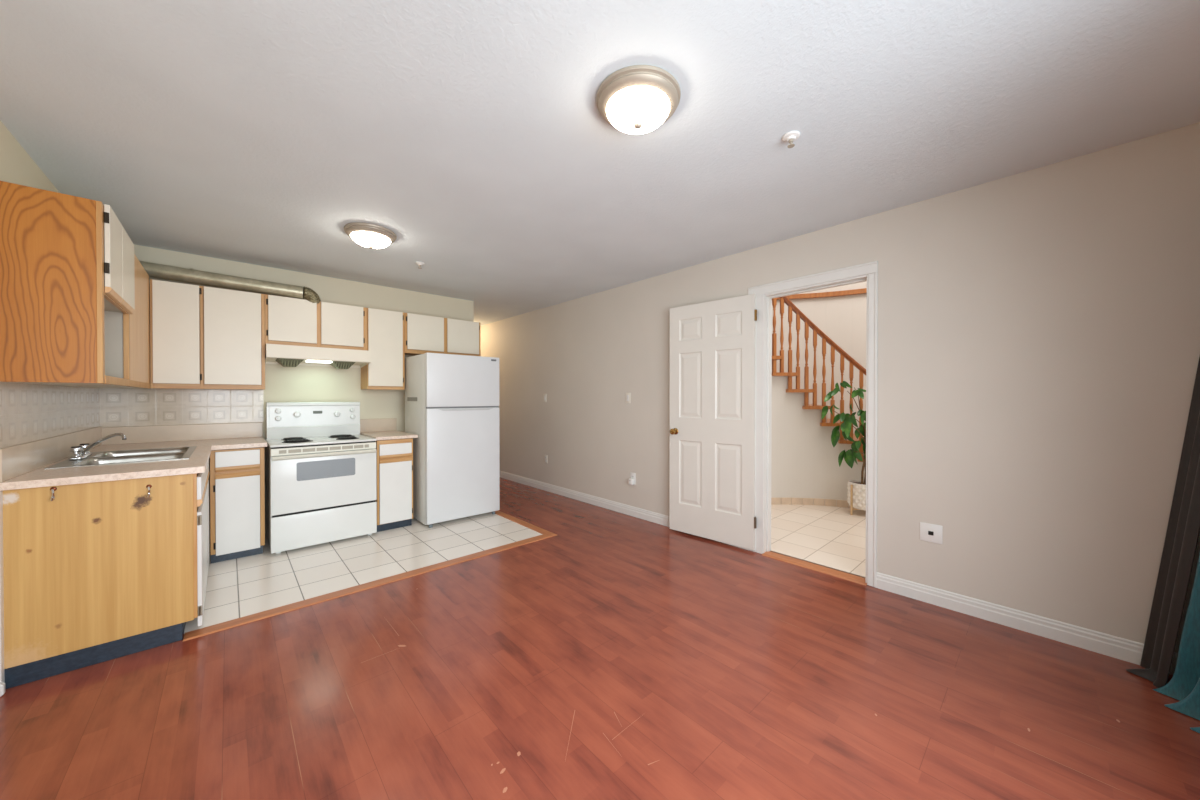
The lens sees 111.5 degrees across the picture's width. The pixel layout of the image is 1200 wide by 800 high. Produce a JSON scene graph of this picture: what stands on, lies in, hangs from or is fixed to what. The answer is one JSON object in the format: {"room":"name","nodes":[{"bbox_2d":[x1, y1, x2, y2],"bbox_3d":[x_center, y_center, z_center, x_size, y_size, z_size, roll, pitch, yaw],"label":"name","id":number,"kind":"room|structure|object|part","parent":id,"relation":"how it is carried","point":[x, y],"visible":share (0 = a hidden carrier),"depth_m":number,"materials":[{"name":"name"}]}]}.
{"room":"open-plan kitchen","nodes":[
{"label":"open-plan kitchen","id":0,"kind":"room"},
{"bbox_2d":[0,120,59,192],"bbox_3d":[-2.098,0.016,1.092,0.120,2.555,5.680,0,0,-42],"label":"wall","id":1,"kind":"structure","parent":0,"point":[16,165],"depth_m":2.00,"materials":[{"name":"beige paint"}]},
{"bbox_2d":[0,491,4,696],"bbox_3d":[-2.627,0.837,1.789,0.029,0.905,0.075,0,0,-42],"label":"trim","id":2,"kind":"structure","parent":1,"relation":"attached to","point":[2,673],"depth_m":1.80,"materials":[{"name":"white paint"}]},
{"bbox_2d":[0,382,99,448],"bbox_3d":[-3.302,0.061,2.511,0.006,0.302,1.948,0,0,-42],"label":"backsplash","id":3,"kind":"structure","parent":1,"relation":"attached to","point":[29,412],"depth_m":2.23,"materials":[{"name":"tile"}]},
{"bbox_2d":[0,181,149,388],"bbox_3d":[-3.089,-0.531,2.511,0.328,0.892,1.637,0,0,-42],"label":"upper cabinet","id":4,"kind":"object","parent":1,"relation":"attached to","point":[74,288],"visible":1,"depth_m":1.93,"materials":[{"name":"brown wood"}]},
{"bbox_3d":[-2.560,-0.525,1.898,0.286,0.887,0.018,0,0,-42],"label":"panel","id":5,"kind":"part","parent":4,"relation":"part of","materials":[{"name":"brown wood"}]},
{"bbox_3d":[-3.111,-0.095,2.505,0.284,0.016,1.617,0,0,-42],"label":"panel","id":6,"kind":"part","parent":4,"relation":"part of","materials":[{"name":"brown wood"}]},
{"bbox_3d":[-2.566,-0.771,2.158,0.019,0.409,0.320,0,0,-42],"label":"door","id":7,"kind":"part","parent":4,"relation":"part of","materials":[{"name":"white plastic"}]},
{"bbox_2d":[104,261,123,378],"bbox_3d":[-3.111,-0.537,2.502,0.284,0.868,1.617,0,0,-42],"label":"shelf","id":8,"kind":"object","parent":4,"relation":"attached to","point":[113,312],"depth_m":2.50,"materials":[{"name":"brown wood"}]},
{"bbox_3d":[-2.564,-0.551,2.160,0.023,0.031,0.316,0,0,-42],"label":"finger pull","id":9,"kind":"part","parent":4,"relation":"part of","materials":[{"name":"brown wood"}]},
{"bbox_3d":[-2.699,-0.542,2.277,0.018,0.027,0.678,0,0,-42],"label":"rail","id":10,"kind":"part","parent":4,"relation":"part of","materials":[{"name":"brown wood"}]},
{"bbox_3d":[-2.997,-0.106,2.611,0.022,0.040,1.573,0,0,-42],"label":"rail","id":11,"kind":"part","parent":4,"relation":"part of","materials":[{"name":"brown wood"}]},
{"bbox_3d":[-2.810,-0.552,2.431,0.023,0.031,0.388,0,0,-42],"label":"finger pull","id":12,"kind":"part","parent":4,"relation":"part of","materials":[{"name":"brown wood"}]},
{"bbox_3d":[-2.812,-0.772,2.428,0.019,0.409,0.392,0,0,-42],"label":"door","id":13,"kind":"part","parent":4,"relation":"part of","materials":[{"name":"white plastic"}]},
{"bbox_3d":[-3.248,-0.549,2.880,0.017,0.842,0.877,0,0,-42],"label":"filler panel","id":14,"kind":"part","parent":4,"relation":"part of","materials":[{"name":"brown wood"}]},
{"bbox_2d":[128,245,473,541],"bbox_3d":[-2.892,-0.004,4.291,3.251,2.555,0.120,0,0,-42],"label":"wall","id":15,"kind":"structure","parent":0,"point":[301,383],"depth_m":4.28,"materials":[{"name":"grey paint"}]},
{"bbox_2d":[100,388,263,426],"bbox_3d":[-3.588,0.059,3.572,1.001,0.310,0.006,0,0,-42],"label":"backsplash","id":16,"kind":"structure","parent":15,"relation":"attached to","point":[119,407],"depth_m":3.52,"materials":[{"name":"tile"}]},
{"bbox_2d":[150,279,264,389],"bbox_3d":[-3.373,-0.523,3.554,0.699,0.858,0.318,0,0,-42],"label":"upper cabinet","id":17,"kind":"object","parent":15,"relation":"attached to","point":[202,337],"visible":1,"depth_m":3.42,"materials":[{"name":"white wood"}]},
{"bbox_3d":[-3.423,-0.540,3.306,0.264,0.815,0.018,0,0,-42],"label":"door","id":18,"kind":"part","parent":17,"relation":"part of","materials":[{"name":"white plastic"}]},
{"bbox_3d":[-3.431,-0.113,3.326,0.262,0.040,0.017,0,0,-42],"label":"rail","id":19,"kind":"part","parent":17,"relation":"part of","materials":[{"name":"brown wood"}]},
{"bbox_3d":[-3.182,-0.114,3.552,0.374,0.040,0.017,0,0,-42],"label":"rail","id":20,"kind":"part","parent":17,"relation":"part of","materials":[{"name":"brown wood"}]},
{"bbox_3d":[-3.169,-0.541,3.537,0.368,0.815,0.018,0,0,-42],"label":"door","id":21,"kind":"part","parent":17,"relation":"part of","materials":[{"name":"white plastic"}]},
{"bbox_2d":[265,294,366,349],"bbox_3d":[-2.810,-0.729,4.065,0.820,0.452,0.318,0,0,-42],"label":"upper cabinet","id":22,"kind":"object","parent":15,"relation":"attached to","point":[288,321],"visible":0.87,"depth_m":3.91,"materials":[{"name":"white wood"}]},
{"bbox_2d":[140,261,320,303],"bbox_3d":[-3.284,-1.022,3.550,1.421,0.214,0.163,0,0,-36],"label":"vent duct","id":23,"kind":"object","parent":22,"relation":"on","point":[155,270],"visible":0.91,"depth_m":3.54,"materials":[{"name":"metal"}]},
{"bbox_3d":[-2.874,-0.522,3.829,0.366,0.040,0.017,0,0,-42],"label":"rail","id":24,"kind":"part","parent":22,"relation":"part of","materials":[{"name":"brown wood"}]},
{"bbox_3d":[-2.862,-0.746,3.814,0.364,0.409,0.018,0,0,-42],"label":"door","id":25,"kind":"part","parent":22,"relation":"part of","materials":[{"name":"white plastic"}]},
{"bbox_3d":[-2.580,-0.523,4.098,0.365,0.040,0.017,0,0,-42],"label":"rail","id":26,"kind":"part","parent":22,"relation":"part of","materials":[{"name":"brown wood"}]},
{"bbox_3d":[-2.568,-0.748,4.082,0.362,0.409,0.018,0,0,-42],"label":"door","id":27,"kind":"part","parent":22,"relation":"part of","materials":[{"name":"white plastic"}]},
{"bbox_2d":[265,344,370,368],"bbox_3d":[-2.774,-0.409,4.035,0.826,0.184,0.406,0,0,-42],"label":"range hood","id":28,"kind":"object","parent":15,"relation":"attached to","point":[284,355],"visible":0.94,"depth_m":3.90,"materials":[{"name":"white metal"}]},
{"bbox_2d":[361,308,404,389],"bbox_3d":[-2.371,-0.535,4.465,0.362,0.845,0.318,0,0,-42],"label":"upper cabinet","id":29,"kind":"object","parent":15,"relation":"attached to","point":[385,328],"visible":0.99,"depth_m":4.34,"materials":[{"name":"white wood"}]},
{"bbox_3d":[-2.289,-0.129,4.365,0.334,0.035,0.017,0,0,-42],"label":"rail","id":30,"kind":"part","parent":29,"relation":"part of","materials":[{"name":"brown wood"}]},
{"bbox_2d":[404,313,480,355],"bbox_3d":[-1.908,-0.740,4.886,0.888,0.440,0.318,0,0,-42],"label":"upper cabinet","id":31,"kind":"object","parent":15,"relation":"attached to","point":[424,334],"visible":0.91,"depth_m":4.73,"materials":[{"name":"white wood"}]},
{"bbox_3d":[-1.981,-0.540,4.643,0.405,0.042,0.017,0,0,-42],"label":"rail","id":32,"kind":"part","parent":31,"relation":"part of","materials":[{"name":"brown wood"}]},
{"bbox_3d":[-1.969,-0.758,4.627,0.402,0.395,0.018,0,0,-42],"label":"door","id":33,"kind":"part","parent":31,"relation":"part of","materials":[{"name":"white plastic"}]},
{"bbox_3d":[-1.655,-0.541,4.938,0.398,0.042,0.017,0,0,-42],"label":"rail","id":34,"kind":"part","parent":31,"relation":"part of","materials":[{"name":"brown wood"}]},
{"bbox_3d":[-1.643,-0.760,4.923,0.394,0.395,0.018,0,0,-42],"label":"door","id":35,"kind":"part","parent":31,"relation":"part of","materials":[{"name":"white plastic"}]},
{"bbox_2d":[184,512,542,632],"bbox_3d":[-2.029,1.276,3.739,2.390,0.003,1.870,0,0,-42],"label":"floor","id":36,"kind":"structure","parent":0,"point":[249,585],"depth_m":3.21,"materials":[{"name":"white tile"}]},
{"bbox_2d":[210,447,264,562],"bbox_3d":[-3.126,0.834,3.527,0.328,0.882,0.682,0,0,-42],"label":"base cabinet","id":37,"kind":"object","parent":36,"relation":"on","point":[237,476],"visible":0.98,"depth_m":3.27,"materials":[{"name":"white wood"}]},
{"bbox_3d":[-2.918,0.563,3.297,0.272,0.070,0.017,0,0,-42],"label":"rail","id":38,"kind":"part","parent":37,"relation":"part of","materials":[{"name":"brown wood"}]},
{"bbox_3d":[-2.918,0.401,3.296,0.272,0.013,0.017,0,0,-42],"label":"rail","id":39,"kind":"part","parent":37,"relation":"part of","materials":[{"name":"brown wood"}]},
{"bbox_3d":[-2.905,0.468,3.283,0.268,0.120,0.018,0,0,-42],"label":"drawer","id":40,"kind":"part","parent":37,"relation":"part of","materials":[{"name":"white plastic"}]},
{"bbox_3d":[-2.904,0.546,3.281,0.268,0.036,0.022,0,0,-42],"label":"finger pull","id":41,"kind":"part","parent":37,"relation":"part of","materials":[{"name":"brown wood"}]},
{"bbox_3d":[-2.905,0.918,3.285,0.268,0.600,0.018,0,0,-42],"label":"door","id":42,"kind":"part","parent":37,"relation":"part of","materials":[{"name":"white plastic"}]},
{"bbox_3d":[-2.904,0.600,3.282,0.268,0.036,0.022,0,0,-42],"label":"finger pull","id":43,"kind":"part","parent":37,"relation":"part of","materials":[{"name":"brown wood"}]},
{"bbox_2d":[265,402,376,553],"bbox_3d":[-2.621,0.648,3.836,0.780,1.251,0.784,0,0,-42],"label":"stove","id":44,"kind":"object","parent":36,"relation":"on","point":[321,473],"visible":1,"depth_m":3.62,"materials":[{"name":"white metal"}]},
{"bbox_3d":[-3.002,0.103,3.815,0.052,0.052,0.034,0,0,-42],"label":"knob","id":45,"kind":"part","parent":44,"relation":"part of","materials":[{"name":"white plastic"}]},
{"bbox_3d":[-2.897,0.139,3.912,0.062,0.062,0.034,0,0,-42],"label":"knob","id":46,"kind":"part","parent":44,"relation":"part of","materials":[{"name":"white plastic"}]},
{"bbox_3d":[-2.796,0.155,4.031,0.728,0.188,0.006,0,0,-42],"label":"control panel","id":47,"kind":"part","parent":44,"relation":"part of","materials":[{"name":"white ceramic"}]},
{"bbox_2d":[265,435,376,447],"bbox_3d":[-2.598,0.374,3.809,0.780,0.019,0.641,0,0,-42],"label":"cooktop","id":48,"kind":"object","parent":44,"relation":"in","point":[290,441],"depth_m":3.69,"materials":[{"name":"white metal"}]},
{"bbox_3d":[-2.392,0.700,3.584,0.776,0.480,0.035,0,0,-42],"label":"oven door","id":49,"kind":"part","parent":44,"relation":"part of","materials":[{"name":"white metal"}]},
{"bbox_3d":[-2.369,0.475,3.557,0.756,0.034,0.034,0,0,-42],"label":"handle","id":50,"kind":"part","parent":44,"relation":"part of","materials":[{"name":"beige plastic"}]},
{"bbox_3d":[-2.392,1.101,3.587,0.776,0.290,0.035,0,0,-42],"label":"drawer","id":51,"kind":"part","parent":44,"relation":"part of","materials":[{"name":"white metal"}]},
{"bbox_3d":[-2.654,0.142,4.132,0.062,0.062,0.034,0,0,-42],"label":"knob","id":52,"kind":"part","parent":44,"relation":"part of","materials":[{"name":"white plastic"}]},
{"bbox_2d":[375,438,412,531],"bbox_3d":[-2.249,0.830,4.292,0.330,0.882,0.732,0,0,-42],"label":"base cabinet","id":53,"kind":"object","parent":36,"relation":"on","point":[394,457],"visible":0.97,"depth_m":4.02,"materials":[{"name":"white wood"}]},
{"bbox_2d":[360,418,417,439],"bbox_3d":[-2.245,0.297,4.310,0.387,0.174,0.725,0,0,-42],"label":"countertop","id":54,"kind":"structure","parent":53,"relation":"on","point":[385,428],"depth_m":4.48,"materials":[{"name":"laminate"}]},
{"bbox_3d":[-2.024,0.410,4.041,0.298,0.039,0.017,0,0,-42],"label":"rail","id":55,"kind":"part","parent":53,"relation":"part of","materials":[{"name":"brown wood"}]},
{"bbox_3d":[-2.011,0.482,4.028,0.294,0.106,0.018,0,0,-42],"label":"drawer","id":56,"kind":"part","parent":53,"relation":"part of","materials":[{"name":"white plastic"}]},
{"bbox_3d":[-2.010,0.553,4.027,0.294,0.036,0.022,0,0,-42],"label":"finger pull","id":57,"kind":"part","parent":53,"relation":"part of","materials":[{"name":"brown wood"}]},
{"bbox_3d":[-2.011,0.904,4.031,0.294,0.586,0.018,0,0,-42],"label":"door","id":58,"kind":"part","parent":53,"relation":"part of","materials":[{"name":"white plastic"}]},
{"bbox_3d":[-2.010,0.593,4.027,0.294,0.036,0.022,0,0,-42],"label":"finger pull","id":59,"kind":"part","parent":53,"relation":"part of","materials":[{"name":"brown wood"}]},
{"bbox_2d":[405,353,499,527],"bbox_3d":[-1.637,0.399,4.532,0.790,1.738,0.696,0,0,-42],"label":"refrigerator","id":60,"kind":"object","parent":36,"relation":"on","point":[452,400],"visible":0.96,"depth_m":4.24,"materials":[{"name":"white metal"}]},
{"bbox_3d":[-1.424,-0.200,4.295,0.789,0.537,0.056,0,0,-42],"label":"freezer door","id":61,"kind":"part","parent":60,"relation":"part of","materials":[{"name":"white metal"}]},
{"bbox_3d":[-1.424,0.656,4.300,0.789,1.145,0.056,0,0,-42],"label":"fridge door","id":62,"kind":"part","parent":60,"relation":"part of","materials":[{"name":"white metal"}]},
{"bbox_2d":[0,0,1199,325],"bbox_3d":[-1.593,-1.337,3.531,4.160,0.120,8.860,0,0,-42],"label":"ceiling","id":63,"kind":"structure","parent":0,"point":[473,132],"depth_m":1.83,"materials":[{"name":"paint"}]},
{"bbox_2d":[344,222,396,248],"bbox_3d":[-1.737,-1.211,3.101,0.352,0.126,0.352,0,0,-42],"label":"ceiling light","id":64,"kind":"object","parent":63,"relation":"attached to","point":[371,236],"visible":1,"depth_m":3.01,"materials":[{"name":"white glass"}]},
{"bbox_2d":[351,231,390,248],"bbox_3d":[-1.737,-1.197,3.101,0.266,0.066,0.266,0,0,-42],"label":"diffuser","id":65,"kind":"object","parent":64,"relation":"attached to","point":[370,239],"depth_m":3.03,"materials":[{"name":"white glass"}]},
{"bbox_2d":[415,262,423,268],"bbox_3d":[-1.680,-1.254,3.815,0.080,0.050,0.080,0,0,-42],"label":"sprinkler","id":66,"kind":"object","parent":63,"relation":"attached to","point":[420,264],"visible":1,"depth_m":3.80,"materials":[{"name":"silver metal"}]},
{"bbox_2d":[596,65,680,133],"bbox_3d":[0.159,-1.203,1.714,0.352,0.126,0.352,0,0,-42],"label":"ceiling light","id":67,"kind":"object","parent":63,"relation":"attached to","point":[635,99],"visible":1,"depth_m":1.63,"materials":[{"name":"white glass"}]},
{"bbox_2d":[606,86,669,133],"bbox_3d":[0.159,-1.189,1.714,0.266,0.066,0.266,0,0,-42],"label":"diffuser","id":68,"kind":"object","parent":67,"relation":"attached to","point":[630,109],"depth_m":1.65,"materials":[{"name":"white glass"}]},
{"bbox_2d":[782,131,799,147],"bbox_3d":[0.917,-1.242,1.962,0.080,0.050,0.080,0,0,-42],"label":"sprinkler","id":69,"kind":"object","parent":63,"relation":"attached to","point":[791,136],"visible":1,"depth_m":1.95,"materials":[{"name":"silver metal"}]},
{"bbox_2d":[0,477,1199,799],"bbox_3d":[0.118,1.334,4.205,7.577,0.121,9.950,0,0,-42],"label":"floor","id":70,"kind":"structure","parent":0,"point":[614,655],"depth_m":1.77,"materials":[{"name":"brown wood"}]},
{"bbox_2d":[3,460,209,688],"bbox_3d":[-3.057,0.838,2.726,0.649,0.890,1.900,0,0,-42],"label":"base cabinet","id":71,"kind":"object","parent":70,"relation":"on","point":[96,572],"visible":0.84,"depth_m":2.00,"materials":[{"name":"brown wood"}]},
{"bbox_2d":[50,487,56,500],"bbox_3d":[-2.533,0.435,1.890,0.020,0.060,0.039,0,0,-42],"label":"coat hook","id":72,"kind":"object","parent":71,"relation":"attached to","point":[52,489],"visible":1,"depth_m":1.89,"materials":[{"name":"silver metal"}]},
{"bbox_3d":[-2.532,0.437,1.890,0.011,0.055,0.037,0,0,-42],"label":"hook arm","id":73,"kind":"part","parent":72,"relation":"part of","materials":[{"name":"silver metal"}]},
{"bbox_2d":[0,422,266,490],"bbox_3d":[-2.934,0.301,2.845,1.000,0.181,1.965,0,0,-42],"label":"countertop","id":74,"kind":"structure","parent":71,"relation":"on","point":[22,466],"depth_m":2.40,"materials":[{"name":"laminate"}]},
{"bbox_2d":[68,433,126,460],"bbox_3d":[-3.068,0.276,2.458,0.472,0.159,0.152,0,0,22],"label":"faucet","id":75,"kind":"object","parent":74,"relation":"on","point":[79,452],"visible":1,"depth_m":2.44,"materials":[{"name":"silver metal"}]},
{"bbox_3d":[-3.112,0.308,2.430,0.056,0.056,0.056,0,0,-42],"label":"handle","id":76,"kind":"part","parent":75,"relation":"part of","materials":[{"name":"silver metal"}]},
{"bbox_3d":[-3.176,0.345,2.500,0.052,0.022,0.250,0,0,-42],"label":"plate","id":77,"kind":"part","parent":75,"relation":"part of","materials":[{"name":"silver metal"}]},
{"bbox_3d":[-3.004,0.266,2.465,0.363,0.138,0.033,0,0,12],"label":"spout","id":78,"kind":"part","parent":75,"relation":"part of","materials":[{"name":"silver metal"}]},
{"bbox_2d":[44,446,196,468],"bbox_3d":[-2.991,0.440,2.629,0.534,0.170,0.850,0,0,-42],"label":"sink","id":79,"kind":"object","parent":74,"relation":"in","point":[174,453],"visible":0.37,"depth_m":2.64,"materials":[{"name":"metal"}]},
{"bbox_3d":[-2.835,0.438,2.495,0.422,0.166,0.380,0,0,-42],"label":"bowl","id":80,"kind":"part","parent":79,"relation":"part of","materials":[{"name":"metal"}]},
{"bbox_3d":[-3.110,0.436,2.796,0.422,0.166,0.380,0,0,-42],"label":"bowl","id":81,"kind":"part","parent":79,"relation":"part of","materials":[{"name":"metal"}]},
{"bbox_2d":[146,484,151,496],"bbox_3d":[-2.311,0.466,2.092,0.020,0.060,0.039,0,0,-42],"label":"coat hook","id":82,"kind":"object","parent":71,"relation":"attached to","point":[149,486],"visible":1,"depth_m":2.09,"materials":[{"name":"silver metal"}]},
{"bbox_3d":[-2.399,0.485,2.462,0.018,0.124,0.574,0,0,-42],"label":"drawer","id":83,"kind":"part","parent":71,"relation":"part of","materials":[{"name":"white plastic"}]},
{"bbox_3d":[-2.399,0.931,2.464,0.018,0.628,0.574,0,0,-42],"label":"door","id":84,"kind":"part","parent":71,"relation":"part of","materials":[{"name":"white plastic"}]},
{"bbox_3d":[-2.397,0.566,2.464,0.023,0.038,0.574,0,0,-42],"label":"finger pull","id":85,"kind":"part","parent":71,"relation":"part of","materials":[{"name":"brown wood"}]},
{"bbox_3d":[-2.813,0.928,2.919,0.018,0.628,0.575,0,0,-42],"label":"door","id":86,"kind":"part","parent":71,"relation":"part of","materials":[{"name":"white plastic"}]},
{"bbox_3d":[-2.813,0.482,2.916,0.018,0.124,0.575,0,0,-42],"label":"drawer","id":87,"kind":"part","parent":71,"relation":"part of","materials":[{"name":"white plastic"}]},
{"bbox_2d":[182,534,556,641],"bbox_3d":[-1.344,1.278,3.053,2.482,0.007,0.099,0,0,-43],"label":"trim","id":88,"kind":"structure","parent":70,"relation":"on","point":[204,631],"depth_m":2.71,"materials":[{"name":"brown wood"}]},
{"bbox_2d":[495,511,556,534],"bbox_3d":[-1.090,1.268,4.543,0.102,0.007,1.943,0,0,-42],"label":"trim","id":89,"kind":"structure","parent":70,"relation":"on","point":[509,517],"depth_m":4.20,"materials":[{"name":"brown wood"}]},
{"bbox_2d":[762,551,866,585],"bbox_3d":[1.629,1.274,3.137,0.115,0.014,0.747,0,0,-42],"label":"trim","id":90,"kind":"structure","parent":70,"relation":"on","point":[843,575],"depth_m":3.10,"materials":[{"name":"brown wood"}]},
{"bbox_2d":[772,296,865,461],"bbox_3d":[2.597,-0.337,5.215,3.568,3.210,1.530,0,0,10],"label":"staircase","id":91,"kind":"structure","parent":70,"relation":"on","point":[791,307],"depth_m":4.88,"materials":[{"name":"brown wood"}]},
{"bbox_3d":[2.501,-0.912,4.776,1.823,2.015,0.323,0,0,10],"label":"handrail","id":92,"kind":"part","parent":91,"relation":"part of","materials":[{"name":"brown wood"}]},
{"bbox_2d":[821,381,865,514],"bbox_3d":[2.829,0.530,4.571,0.715,1.481,0.320,0,0,10],"label":"potted plant","id":93,"kind":"object","parent":70,"relation":"on","point":[856,494],"visible":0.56,"depth_m":4.52,"materials":[{"name":"green plant"}]},
{"bbox_3d":[2.781,0.405,4.532,0.524,1.094,0.129,0,0,-4],"label":"stem","id":94,"kind":"part","parent":93,"relation":"part of","materials":[{"name":"green plant"}]},
{"bbox_3d":[2.940,1.058,4.554,0.319,0.279,0.320,0,0,-42],"label":"pot","id":95,"kind":"part","parent":93,"relation":"part of","materials":[{"name":"white ceramic"}]},
{"bbox_2d":[771,376,864,507],"bbox_3d":[2.209,0.086,4.692,2.716,2.370,0.679,0,0,-1],"label":"wall","id":96,"kind":"structure","parent":0,"point":[804,458],"depth_m":4.96,"materials":[{"name":"paint"}]},
{"bbox_2d":[771,498,849,507],"bbox_3d":[2.153,1.230,4.684,2.557,0.082,0.586,0,0,-3],"label":"baseboard","id":97,"kind":"structure","parent":96,"relation":"attached to","point":[794,501],"depth_m":4.94,"materials":[{"name":"tile"}]},
{"bbox_2d":[772,281,866,432],"bbox_3d":[3.117,-1.125,4.072,3.339,4.800,5.740,0,0,-42],"label":"wall","id":98,"kind":"structure","parent":0,"point":[842,319],"depth_m":5.81,"materials":[{"name":"paint"}]},
{"bbox_2d":[777,288,866,299],"bbox_3d":[2.995,-1.488,4.691,5.408,0.062,2.258,0,0,28],"label":"trim","id":99,"kind":"structure","parent":98,"relation":"attached to","point":[864,290],"depth_m":5.78,"materials":[{"name":"brown wood"}]},
{"bbox_2d":[481,122,1199,652],"bbox_3d":[-0.011,-0.068,4.979,0.120,2.675,8.860,0,0,-42],"label":"wall","id":100,"kind":"structure","parent":0,"point":[1039,328],"depth_m":2.35,"materials":[{"name":"beige paint"}]},
{"bbox_2d":[543,394,546,401],"bbox_3d":[-0.772,-0.028,5.718,0.013,0.116,0.072,0,0,-42],"label":"light switch","id":101,"kind":"object","parent":100,"relation":"attached to","point":[544,395],"visible":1,"depth_m":5.71,"materials":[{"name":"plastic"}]},
{"bbox_2d":[544,455,547,462],"bbox_3d":[-0.755,0.824,5.707,0.009,0.116,0.072,0,0,-42],"label":"wall outlet","id":102,"kind":"object","parent":100,"relation":"attached to","point":[545,456],"visible":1,"depth_m":5.70,"materials":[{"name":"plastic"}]},
{"bbox_2d":[500,471,747,549],"bbox_3d":[-0.848,1.212,5.808,0.014,0.104,6.278,0,0,-42],"label":"baseboard","id":103,"kind":"structure","parent":100,"relation":"attached to","point":[640,513],"depth_m":4.92,"materials":[{"name":"white paint"}]},
{"bbox_2d":[625,393,630,402],"bbox_3d":[0.308,-0.022,4.530,0.013,0.116,0.080,0,0,-42],"label":"light switch","id":104,"kind":"object","parent":100,"relation":"attached to","point":[627,395],"visible":1,"depth_m":4.53,"materials":[{"name":"plastic"}]},
{"bbox_2d":[630,472,635,484],"bbox_3d":[0.360,0.860,4.481,0.009,0.125,0.078,0,0,-42],"label":"wall outlet","id":105,"kind":"object","parent":100,"relation":"attached to","point":[632,475],"visible":0.8,"depth_m":4.46,"materials":[{"name":"white plastic"}]},
{"bbox_2d":[629,478,633,484],"bbox_3d":[0.341,0.890,4.464,0.044,0.064,0.054,0,0,-42],"label":"plug adapter","id":106,"kind":"object","parent":105,"relation":"attached to","point":[631,481],"visible":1,"depth_m":4.45,"materials":[{"name":"white plastic"}]},
{"bbox_2d":[669,294,756,549],"bbox_3d":[0.977,0.185,3.674,0.852,2.141,0.108,0,0,43],"label":"door","id":107,"kind":"structure","parent":100,"relation":"in","point":[713,343],"depth_m":3.65,"materials":[{"name":"white paint"}]},
{"bbox_3d":[0.702,0.301,3.905,0.062,0.062,0.072,0,0,43],"label":"knob","id":108,"kind":"part","parent":107,"relation":"part of","materials":[{"name":"gold metal"}]},
{"bbox_2d":[748,261,877,587],"bbox_3d":[1.623,0.165,3.179,0.148,2.230,0.936,0,0,-42],"label":"door frame","id":109,"kind":"structure","parent":100,"relation":"attached to","point":[763,301],"depth_m":3.17,"materials":[{"name":"white paint"}]},
{"bbox_2d":[920,522,942,543],"bbox_3d":[2.089,0.840,2.580,0.010,0.116,0.112,0,0,-42],"label":"wall jack","id":110,"kind":"object","parent":100,"relation":"attached to","point":[932,533],"visible":1,"depth_m":2.58,"materials":[{"name":"white plastic"}]},
{"bbox_2d":[876,572,1177,674],"bbox_3d":[2.365,1.234,2.276,0.014,0.104,1.412,0,0,-42],"label":"baseboard","id":111,"kind":"structure","parent":100,"relation":"attached to","point":[1127,650],"depth_m":2.28,"materials":[{"name":"white paint"}]},
{"bbox_3d":[1.347,0.021,0.307,4.160,2.555,0.120,0,0,-42],"label":"wall","id":112,"kind":"structure","parent":0,"visible":0},
{"bbox_2d":[1126,356,1199,687],"bbox_3d":[2.617,0.140,1.807,0.208,2.294,0.349,0,0,-42],"label":"window curtain","id":113,"kind":"object","parent":112,"relation":"hanging from","point":[1183,528],"visible":1,"depth_m":1.84,"materials":[{"name":"brown fabric"}]},
{"bbox_2d":[1152,553,1199,732],"bbox_3d":[2.414,0.149,1.467,0.309,2.283,0.636,0,0,29],"label":"window curtain","id":114,"kind":"object","parent":112,"relation":"hanging from","point":[1184,686],"visible":1,"depth_m":1.73,"materials":[{"name":"teal fabric"}]}
]}

